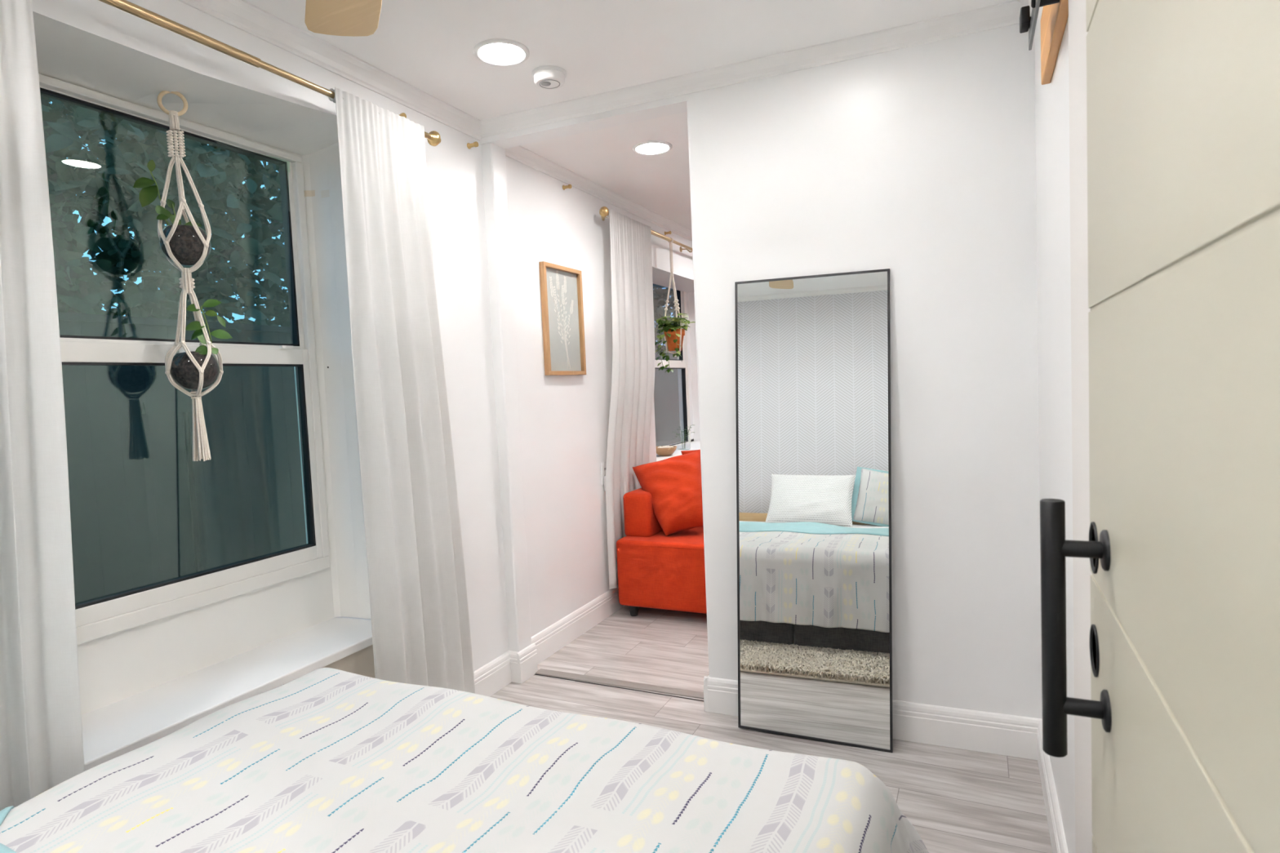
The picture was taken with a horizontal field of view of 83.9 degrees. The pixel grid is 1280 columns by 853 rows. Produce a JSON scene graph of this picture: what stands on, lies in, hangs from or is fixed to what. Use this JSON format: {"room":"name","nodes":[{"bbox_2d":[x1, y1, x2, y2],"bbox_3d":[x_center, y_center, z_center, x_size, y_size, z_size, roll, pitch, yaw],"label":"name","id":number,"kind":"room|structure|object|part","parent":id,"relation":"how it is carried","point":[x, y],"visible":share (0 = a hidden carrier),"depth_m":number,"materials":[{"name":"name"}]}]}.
{"room":"bedroom","nodes":[
{"label":"bedroom","id":0,"kind":"room"},
{"bbox_2d":[32,11,374,715],"bbox_3d":[-1.339,0.102,1.932,0.310,2.250,1.500,-1,4,25],"label":"window casing","id":1,"kind":"structure","parent":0,"point":[113,668],"depth_m":2.36,"materials":[{"name":"paint"}]},
{"bbox_2d":[38,73,329,644],"bbox_3d":[-1.494,-0.176,2.030,0.094,1.497,1.305,-1,4,25],"label":"window","id":2,"kind":"structure","parent":1,"relation":"in","point":[103,616],"depth_m":2.34,"materials":[{"name":"white plastic"}]},
{"bbox_3d":[-1.509,-0.551,2.020,0.042,0.702,1.227,-1,4,25],"label":"sash","id":3,"kind":"part","parent":2,"relation":"part of","materials":[{"name":"white plastic"}]},
{"bbox_3d":[-1.463,0.144,2.052,0.042,0.764,1.227,-1,4,25],"label":"sash","id":4,"kind":"part","parent":2,"relation":"part of","materials":[{"name":"white plastic"}]},
{"bbox_2d":[81,617,373,771],"bbox_3d":[-1.316,0.782,1.974,0.314,0.030,1.500,-1,4,25],"label":"ledge","id":5,"kind":"object","parent":1,"relation":"attached to","point":[121,727],"visible":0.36,"depth_m":2.07,"materials":[{"name":"paint"}]},
{"bbox_3d":[-1.328,-0.962,2.012,0.012,0.037,0.011,-1,4,25],"label":"ceiling hook","id":6,"kind":"object","parent":1,"relation":"attached to","visible":0},
{"bbox_2d":[156,90,223,461],"bbox_3d":[-1.301,-0.426,2.049,0.140,1.057,0.142,-1,4,25],"label":"macrame hanger","id":7,"kind":"object","parent":6,"relation":"hanging from","point":[201,449],"visible":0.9,"depth_m":2.04,"materials":[{"name":"white fabric"}]},
{"bbox_2d":[159,224,211,266],"bbox_3d":[-1.305,-0.521,2.044,0.126,0.121,0.126,-1,4,25],"label":"planter","id":8,"kind":"object","parent":7,"relation":"in","point":[185,244],"visible":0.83,"depth_m":2.00,"materials":[{"name":"ceramic"}]},
{"bbox_2d":[133,159,201,226],"bbox_3d":[-1.334,-0.657,2.006,0.158,0.198,0.072,-4,4,-30],"label":"pothos cutting","id":9,"kind":"object","parent":8,"relation":"in","point":[148,193],"visible":0.77,"depth_m":2.00,"materials":[{"name":"green plant"}]},
{"bbox_3d":[-1.353,-0.641,2.020,0.050,0.166,0.050,-1,4,25],"label":"stem","id":10,"kind":"part","parent":9,"relation":"part of","materials":[{"name":"green plant"}]},
{"bbox_2d":[169,351,220,391],"bbox_3d":[-1.291,-0.164,2.064,0.126,0.121,0.126,-1,4,25],"label":"planter","id":11,"kind":"object","parent":7,"relation":"in","point":[184,371],"visible":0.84,"depth_m":2.02,"materials":[{"name":"ceramic"}]},
{"bbox_2d":[185,298,232,354],"bbox_3d":[-1.252,-0.289,2.062,0.111,0.164,0.065,-3,3,-17],"label":"pothos cutting","id":12,"kind":"object","parent":11,"relation":"in","point":[195,326],"visible":0.96,"depth_m":2.06,"materials":[{"name":"green plant"}]},
{"bbox_3d":[-1.258,-0.285,2.071,0.012,0.131,0.022,-1,4,25],"label":"stem","id":13,"kind":"part","parent":12,"relation":"part of","materials":[{"name":"green plant"}]},
{"bbox_2d":[31,0,693,671],"bbox_3d":[-0.573,-0.130,3.204,0.001,2.500,7.280,-1,4,25],"label":"wall","id":14,"kind":"structure","parent":0,"point":[564,420],"depth_m":3.11,"materials":[{"name":"paint"}]},
{"bbox_2d":[98,0,440,146],"bbox_3d":[-1.204,-1.000,1.767,0.107,0.055,2.022,-1,4,25],"label":"curtain rod","id":15,"kind":"object","parent":14,"relation":"attached to","point":[433,137],"visible":0.75,"depth_m":1.88,"materials":[{"name":"gold metal"}]},
{"bbox_2d":[0,0,84,811],"bbox_3d":[-1.353,0.123,1.312,0.082,2.212,0.541,-1,4,25],"label":"curtain","id":16,"kind":"object","parent":15,"relation":"hanging from","point":[42,743],"visible":0.91,"depth_m":1.49,"materials":[{"name":"white fabric"}]},
{"bbox_2d":[328,86,475,693],"bbox_3d":[-0.797,0.030,2.492,0.078,2.212,0.484,-1,4,25],"label":"curtain","id":17,"kind":"object","parent":15,"relation":"hanging from","point":[418,594],"visible":0.96,"depth_m":2.44,"materials":[{"name":"white fabric"}]},
{"bbox_2d":[177,0,481,140],"bbox_3d":[-1.381,-1.122,1.467,0.046,0.063,3.398,-1,4,25],"label":"trim","id":18,"kind":"structure","parent":14,"relation":"attached to","point":[242,15],"depth_m":2.29,"materials":[{"name":"paint"}]},
{"bbox_2d":[398,112,406,118],"bbox_3d":[-0.865,-1.116,2.566,0.044,0.024,0.024,-1,4,25],"label":"peg","id":19,"kind":"object","parent":14,"relation":"attached to","point":[403,114],"visible":0.32,"depth_m":2.55,"materials":[{"name":"gold metal"}]},
{"bbox_2d":[466,141,478,148],"bbox_3d":[-0.690,-1.163,2.940,0.044,0.024,0.024,-1,4,25],"label":"peg","id":20,"kind":"object","parent":14,"relation":"attached to","point":[475,144],"visible":1,"depth_m":2.94,"materials":[{"name":"gold metal"}]},
{"bbox_2d":[474,650,511,697],"bbox_3d":[-1.291,1.179,1.612,0.016,0.134,3.410,-1,4,25],"label":"baseboard","id":21,"kind":"structure","parent":14,"relation":"attached to","point":[489,679],"depth_m":3.03,"materials":[{"name":"paint"}]},
{"bbox_2d":[539,261,586,375],"bbox_3d":[-0.384,-0.532,3.590,0.026,0.544,0.365,-1,4,25],"label":"framed print","id":22,"kind":"object","parent":14,"relation":"attached to","point":[561,286],"visible":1,"depth_m":3.59,"materials":[{"name":"brown wood"}]},
{"bbox_2d":[562,184,572,190],"bbox_3d":[-0.370,-1.219,3.622,0.044,0.024,0.024,-1,4,25],"label":"peg","id":23,"kind":"object","parent":14,"relation":"attached to","point":[569,186],"visible":1,"depth_m":3.62,"materials":[{"name":"gold metal"}]},
{"bbox_2d":[531,585,624,663],"bbox_3d":[0.230,0.925,4.856,0.016,0.134,3.565,-1,4,25],"label":"baseboard","id":24,"kind":"structure","parent":14,"relation":"attached to","point":[550,640],"depth_m":3.64,"materials":[{"name":"paint"}]},
{"bbox_2d":[600,462,614,491],"bbox_3d":[-0.178,0.279,3.976,0.045,0.160,0.080,-1,4,25],"label":"wall outlet","id":25,"kind":"object","parent":14,"relation":"attached to","point":[602,464],"visible":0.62,"depth_m":3.96,"materials":[{"name":"white plastic"}]},
{"bbox_3d":[-0.197,0.262,3.983,0.006,0.125,0.080,-1,4,25],"label":"plate","id":26,"kind":"part","parent":25,"relation":"part of","materials":[{"name":"white plastic"}]},
{"bbox_2d":[599,206,692,252],"bbox_3d":[0.267,-1.246,4.903,0.107,0.055,2.352,-1,4,25],"label":"curtain rod","id":27,"kind":"object","parent":14,"relation":"attached to","point":[603,211],"visible":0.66,"depth_m":4.52,"materials":[{"name":"gold metal"}]},
{"bbox_2d":[605,208,654,589],"bbox_3d":[-0.053,-0.162,4.157,0.106,2.087,0.622,-1,4,23],"label":"curtain","id":28,"kind":"object","parent":27,"relation":"hanging from","point":[633,378],"visible":0.8,"depth_m":4.08,"materials":[{"name":"white fabric"}]},
{"bbox_2d":[662,237,681,356],"bbox_3d":[0.227,-0.859,4.740,0.136,0.785,0.121,-1,4,25],"label":"macrame hanger","id":29,"kind":"object","parent":27,"relation":"hanging from","point":[676,300],"visible":0.91,"depth_m":4.71,"materials":[{"name":"fabric"}]},
{"bbox_3d":[0.207,-1.137,4.708,0.036,0.225,0.028,-1,4,25],"label":"cord","id":30,"kind":"part","parent":29,"relation":"part of","materials":[{"name":"fabric"}]},
{"bbox_2d":[664,328,684,351],"bbox_3d":[0.231,-0.576,4.741,0.140,0.140,0.140,-1,4,25],"label":"terracotta pot","id":31,"kind":"object","parent":29,"relation":"in","point":[671,344],"visible":0.82,"depth_m":4.69,"materials":[{"name":"ceramic"}]},
{"bbox_2d":[653,313,695,373],"bbox_3d":[0.225,-0.549,4.742,0.293,0.384,0.285,-4,4,-21],"label":"trailing plant","id":32,"kind":"object","parent":31,"relation":"in","point":[668,325],"visible":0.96,"depth_m":4.67,"materials":[{"name":"green plant"}]},
{"bbox_2d":[664,231,671,235],"bbox_3d":[0.189,-1.310,4.814,0.044,0.024,0.024,-1,4,25],"label":"peg","id":33,"kind":"object","parent":14,"relation":"attached to","point":[668,232],"visible":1,"depth_m":4.81,"materials":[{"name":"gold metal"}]},
{"bbox_2d":[480,142,531,652],"bbox_3d":[-0.585,-0.078,3.128,0.062,2.405,0.105,-1,4,25],"label":"wall","id":34,"kind":"structure","parent":0,"point":[493,156],"depth_m":3.09,"materials":[{"name":"paint"}]},
{"bbox_2d":[509,643,537,684],"bbox_3d":[-0.525,1.055,3.185,0.068,0.134,0.131,-1,4,25],"label":"baseboard","id":35,"kind":"structure","parent":34,"relation":"attached to","point":[524,664],"depth_m":3.14,"materials":[{"name":"paint"}]},
{"bbox_2d":[479,93,688,148],"bbox_3d":[-0.239,-1.256,2.876,0.961,0.097,0.101,-1,4,23],"label":"wall header","id":36,"kind":"structure","parent":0,"point":[676,104],"depth_m":2.84,"materials":[{"name":"paint"}]},
{"bbox_2d":[244,0,1013,230],"bbox_3d":[0.814,-1.343,2.458,3.980,0.125,7.280,-1,4,25],"label":"ceiling","id":37,"kind":"structure","parent":0,"point":[602,46],"depth_m":2.34,"materials":[{"name":"paint"}]},
{"bbox_2d":[304,0,382,35],"bbox_3d":[-0.464,-1.019,1.069,1.094,0.300,1.038,-1,4,25],"label":"ceiling fan","id":38,"kind":"object","parent":37,"relation":"hanging from","point":[331,17],"visible":1,"depth_m":1.64,"materials":[{"name":"brown wood"}]},
{"bbox_2d":[473,38,529,66],"bbox_3d":[-0.460,-1.241,2.366,0.184,0.008,0.184,-1,4,25],"label":"recessed light","id":39,"kind":"object","parent":37,"relation":"in","point":[495,51],"visible":1,"depth_m":2.36,"materials":[{"name":"white plastic"}]},
{"bbox_2d":[478,43,524,63],"bbox_3d":[-0.460,-1.239,2.366,0.151,0.001,0.151,-1,4,25],"label":"diffuser","id":40,"kind":"object","parent":39,"relation":"attached to","point":[496,53],"depth_m":2.37,"materials":[{"name":"white plastic"}]},
{"bbox_2d":[531,65,566,89],"bbox_3d":[-0.323,-1.241,2.540,0.124,0.040,0.124,-1,4,25],"label":"smoke detector","id":41,"kind":"object","parent":37,"relation":"attached to","point":[545,77],"visible":1,"depth_m":2.51,"materials":[{"name":"white plastic"}]},
{"bbox_3d":[-0.324,-1.256,2.539,0.124,0.010,0.124,-1,4,25],"label":"plate","id":42,"kind":"part","parent":41,"relation":"part of","materials":[{"name":"white plastic"}]},
{"bbox_2d":[632,140,671,155],"bbox_3d":[0.058,-1.293,3.304,0.184,0.008,0.184,-1,4,25],"label":"recessed light","id":43,"kind":"object","parent":37,"relation":"in","point":[649,147],"visible":1,"depth_m":3.29,"materials":[{"name":"white plastic"}]},
{"bbox_2d":[635,142,668,153],"bbox_3d":[0.058,-1.291,3.304,0.151,0.001,0.151,-1,4,25],"label":"diffuser","id":44,"kind":"object","parent":43,"relation":"attached to","point":[653,148],"depth_m":3.30,"materials":[{"name":"white plastic"}]},
{"bbox_2d":[652,266,699,445],"bbox_3d":[0.258,-0.454,5.347,0.310,1.265,1.500,-1,4,25],"label":"wall","id":45,"kind":"structure","parent":0,"point":[660,277],"depth_m":6.06,"materials":[{"name":"paint"}]},
{"bbox_2d":[653,283,691,445],"bbox_3d":[0.097,-0.433,5.421,0.094,1.390,1.295,-1,4,25],"label":"window","id":46,"kind":"structure","parent":45,"relation":"in","point":[681,363],"depth_m":5.96,"materials":[{"name":"white plastic"}]},
{"bbox_3d":[0.083,-0.786,5.412,0.042,0.640,1.217,-1,4,25],"label":"sash","id":47,"kind":"part","parent":46,"relation":"part of","materials":[{"name":"white plastic"}]},
{"bbox_3d":[0.127,-0.143,5.442,0.042,0.715,1.217,-1,4,25],"label":"sash","id":48,"kind":"part","parent":46,"relation":"part of","materials":[{"name":"white plastic"}]},
{"bbox_2d":[656,440,700,461],"bbox_3d":[0.287,0.189,5.383,0.332,0.026,1.498,-1,4,25],"label":"sill","id":49,"kind":"structure","parent":45,"relation":"attached to","point":[695,445],"depth_m":5.42,"materials":[{"name":"paint"}]},
{"bbox_2d":[656,445,676,456],"bbox_3d":[0.174,0.171,4.981,0.171,0.067,0.171,-1,4,25],"label":"wooden bowl","id":50,"kind":"object","parent":49,"relation":"on","point":[662,451],"visible":0.99,"depth_m":4.93,"materials":[{"name":"brown wood"}]},
{"bbox_2d":[671,424,694,449],"bbox_3d":[0.343,0.081,5.364,0.170,0.184,0.164,-1,4,25],"label":"plant","id":51,"kind":"object","parent":49,"relation":"on","point":[693,424],"visible":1,"depth_m":5.36,"materials":[{"name":"green plant"}]},
{"bbox_2d":[489,605,1052,852],"bbox_3d":[0.911,1.093,2.604,4.000,0.001,7.280,-1,4,25],"label":"floor","id":52,"kind":"structure","parent":0,"point":[956,800],"depth_m":2.56,"materials":[{"name":"grey wood"}]},
{"bbox_2d":[533,674,703,701],"bbox_3d":[-0.094,1.111,3.030,0.848,0.001,0.008,-1,4,25],"label":"threshold","id":53,"kind":"object","parent":52,"relation":"on","point":[534,674],"depth_m":3.02,"materials":[{"name":"black"}]},
{"bbox_2d":[535,668,703,699],"bbox_3d":[-0.078,1.106,3.064,0.849,0.007,0.055,-1,4,24],"label":"threshold","id":54,"kind":"object","parent":52,"relation":"on","point":[637,686],"visible":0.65,"depth_m":3.05,"materials":[{"name":"grey wood"}]},
{"bbox_2d":[616,488,706,616],"bbox_3d":[0.683,0.642,4.713,0.834,0.675,2.102,-1,4,25],"label":"sofa","id":55,"kind":"object","parent":52,"relation":"on","point":[656,570],"visible":0.27,"depth_m":3.87,"materials":[{"name":"orange fabric"}]},
{"bbox_3d":[-0.034,1.022,3.974,0.054,0.066,0.054,-1,4,25],"label":"leg","id":56,"kind":"part","parent":55,"relation":"part of","materials":[{"name":"black"}]},
{"bbox_3d":[0.396,0.434,4.893,0.167,0.255,1.988,-1,4,25],"label":"backrest","id":57,"kind":"part","parent":55,"relation":"part of","materials":[{"name":"orange fabric"}]},
{"bbox_3d":[0.689,0.732,4.718,0.832,0.370,2.098,-1,4,25],"label":"seat","id":58,"kind":"part","parent":55,"relation":"part of","materials":[{"name":"orange fabric"}]},
{"bbox_2d":[632,450,703,535],"bbox_3d":[0.168,0.378,4.075,0.410,0.441,0.352,-3,3,-1],"label":"sofa cushion","id":59,"kind":"object","parent":55,"relation":"on","point":[674,485],"visible":0.92,"depth_m":3.97,"materials":[{"name":"orange fabric"}]},
{"bbox_2d":[680,449,700,454],"bbox_3d":[0.524,0.325,4.465,0.507,0.459,0.222,-3,3,-8],"label":"sofa cushion","id":60,"kind":"object","parent":55,"relation":"on","point":[683,452],"visible":0.02,"depth_m":4.47,"materials":[{"name":"orange fabric"}]},
{"bbox_2d":[734,268,893,752],"bbox_3d":[0.604,0.288,2.516,0.556,1.642,0.113,-1,4,23],"label":"mirror","id":61,"kind":"object","parent":52,"relation":"on","point":[813,352],"visible":1,"depth_m":2.50,"materials":[{"name":"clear mirror"}]},
{"bbox_3d":[-0.669,0.981,0.705,1.450,0.580,2.077,-1,4,25],"label":"bed","id":62,"kind":"object","parent":52,"relation":"on","visible":0},
{"bbox_2d":[0,667,928,852],"bbox_3d":[-0.404,0.898,1.100,1.689,0.481,1.561,-1,4,25],"label":"comforter","id":63,"kind":"object","parent":62,"relation":"on","point":[323,760],"visible":1,"depth_m":1.31,"materials":[{"name":"fabric"}]},
{"bbox_2d":[686,23,1042,719],"bbox_3d":[0.857,-0.114,2.496,1.344,2.425,0.100,-1,4,23],"label":"wall","id":64,"kind":"structure","parent":0,"point":[917,162],"depth_m":2.39,"materials":[{"name":"paint"}]},
{"bbox_2d":[480,0,1023,137],"bbox_3d":[0.259,-1.263,2.584,2.066,0.054,0.046,-1,4,23],"label":"trim","id":65,"kind":"structure","parent":64,"relation":"attached to","point":[1004,14],"depth_m":2.50,"materials":[{"name":"paint"}]},
{"bbox_2d":[703,675,1040,759],"bbox_3d":[0.796,1.032,2.579,1.157,0.134,0.116,-1,4,25],"label":"baseboard","id":66,"kind":"structure","parent":64,"relation":"attached to","point":[1012,735],"depth_m":2.43,"materials":[{"name":"paint"}]},
{"bbox_2d":[1034,6,1075,852],"bbox_3d":[0.561,0.006,0.641,0.100,2.425,3.592,-1,4,25],"label":"wall","id":67,"kind":"structure","parent":0,"point":[1052,99],"depth_m":1.73,"materials":[{"name":"paint"}]},
{"bbox_2d":[1017,0,1032,16],"bbox_3d":[0.461,-1.159,0.641,0.046,0.054,3.472,-1,4,25],"label":"trim","id":68,"kind":"structure","parent":67,"relation":"attached to","point":[1025,2],"depth_m":2.15,"materials":[{"name":"paint"}]},
{"bbox_2d":[1036,719,1068,852],"bbox_3d":[1.105,1.058,1.897,0.016,0.134,0.972,-1,4,25],"label":"baseboard","id":69,"kind":"structure","parent":67,"relation":"attached to","point":[1058,841],"depth_m":1.95,"materials":[{"name":"paint"}]},
{"bbox_2d":[1040,0,1068,84],"bbox_3d":[0.443,-0.844,0.562,0.021,0.160,2.710,-1,4,25],"label":"header board","id":70,"kind":"object","parent":67,"relation":"attached to","point":[1054,18],"visible":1,"depth_m":1.60,"materials":[{"name":"brown wood"}]},
{"bbox_2d":[1019,0,1059,50],"bbox_3d":[0.358,-0.794,0.475,0.060,0.074,2.474,-1,4,25],"label":"door track","id":71,"kind":"object","parent":70,"relation":"attached to","point":[1026,21],"visible":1,"depth_m":1.54,"materials":[{"name":"grey metal"}]},
{"bbox_2d":[1068,0,1093,852],"bbox_3d":[0.810,0.176,1.284,0.023,1.990,0.260,-1,4,25],"label":"door frame","id":72,"kind":"structure","parent":67,"relation":"attached to","point":[1077,33],"depth_m":1.28,"materials":[{"name":"paint"}]},
{"bbox_2d":[1040,0,1279,852],"bbox_3d":[0.353,0.179,0.462,0.103,2.094,1.068,-1,4,25],"label":"door","id":73,"kind":"structure","parent":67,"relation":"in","point":[1182,548],"depth_m":0.52,"materials":[{"name":"paint"}]},
{"bbox_3d":[0.490,0.238,0.844,0.025,0.305,0.025,-1,4,25],"label":"pull handle","id":74,"kind":"part","parent":73,"relation":"part of","materials":[{"name":"black metal"}]},
{"bbox_3d":[0.512,0.142,0.826,0.053,0.047,0.047,-1,4,25],"label":"handle post","id":75,"kind":"part","parent":73,"relation":"part of","materials":[{"name":"black metal"}]},
{"bbox_3d":[0.520,0.331,0.837,0.053,0.047,0.047,-1,4,25],"label":"handle post","id":76,"kind":"part","parent":73,"relation":"part of","materials":[{"name":"black metal"}]},
{"bbox_3d":[0.576,0.153,0.900,0.007,0.065,0.065,-1,4,25],"label":"finger pull","id":77,"kind":"part","parent":73,"relation":"part of","materials":[{"name":"black metal"}]},
{"bbox_3d":[0.582,0.286,0.908,0.007,0.065,0.065,-1,4,25],"label":"finger pull","id":78,"kind":"part","parent":73,"relation":"part of","materials":[{"name":"black metal"}]},
{"bbox_3d":[1.603,-0.277,4.099,3.980,2.500,3.800,-1,4,25],"label":"wall","id":79,"kind":"structure","parent":0,"visible":0},
{"bbox_2d":[505,145,692,240],"bbox_3d":[0.141,-1.357,4.710,0.046,0.051,3.582,-1,4,25],"label":"trim","id":80,"kind":"structure","parent":79,"relation":"attached to","point":[519,153],"depth_m":3.83,"materials":[{"name":"paint"}]},
{"label":"outside","id":81,"kind":"structure","parent":0,"visible":0},
{"label":"ground","id":82,"kind":"structure","parent":81,"visible":0},
{"bbox_2d":[40,94,290,413],"bbox_3d":[-3.464,-0.938,4.651,1.067,4.820,3.646,-1,4,25],"label":"tree","id":83,"kind":"object","parent":82,"relation":"on","point":[107,173],"visible":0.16,"depth_m":4.54,"materials":[{"name":"green plant"}]},
{"bbox_2d":[182,412,202,573],"bbox_3d":[-1.874,0.713,3.039,0.022,1.550,0.022,-6,4,-42],"label":"stake","id":84,"kind":"object","parent":82,"relation":"on","point":[187,424],"visible":0.4,"depth_m":3.01,"materials":[{"name":"black metal"}]},
{"bbox_2d":[57,311,680,604],"bbox_3d":[-1.333,0.171,7.310,0.080,2.090,22.050,-1,4,25],"label":"fence","id":85,"kind":"object","parent":82,"relation":"on","point":[131,527],"visible":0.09,"depth_m":4.21,"materials":[{"name":"grey wood"}]},
{"bbox_3d":[-1.388,-0.849,7.229,0.080,0.040,22.000,-1,4,25],"label":"cap rail","id":86,"kind":"part","parent":85,"relation":"part of","materials":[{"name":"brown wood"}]},
{"bbox_2d":[653,284,675,351],"bbox_3d":[0.182,-2.272,13.599,2.557,6.118,7.104,-1,4,25],"label":"tree","id":87,"kind":"object","parent":82,"relation":"on","point":[660,295],"visible":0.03,"depth_m":12.67,"materials":[{"name":"green plant"}]}
]}

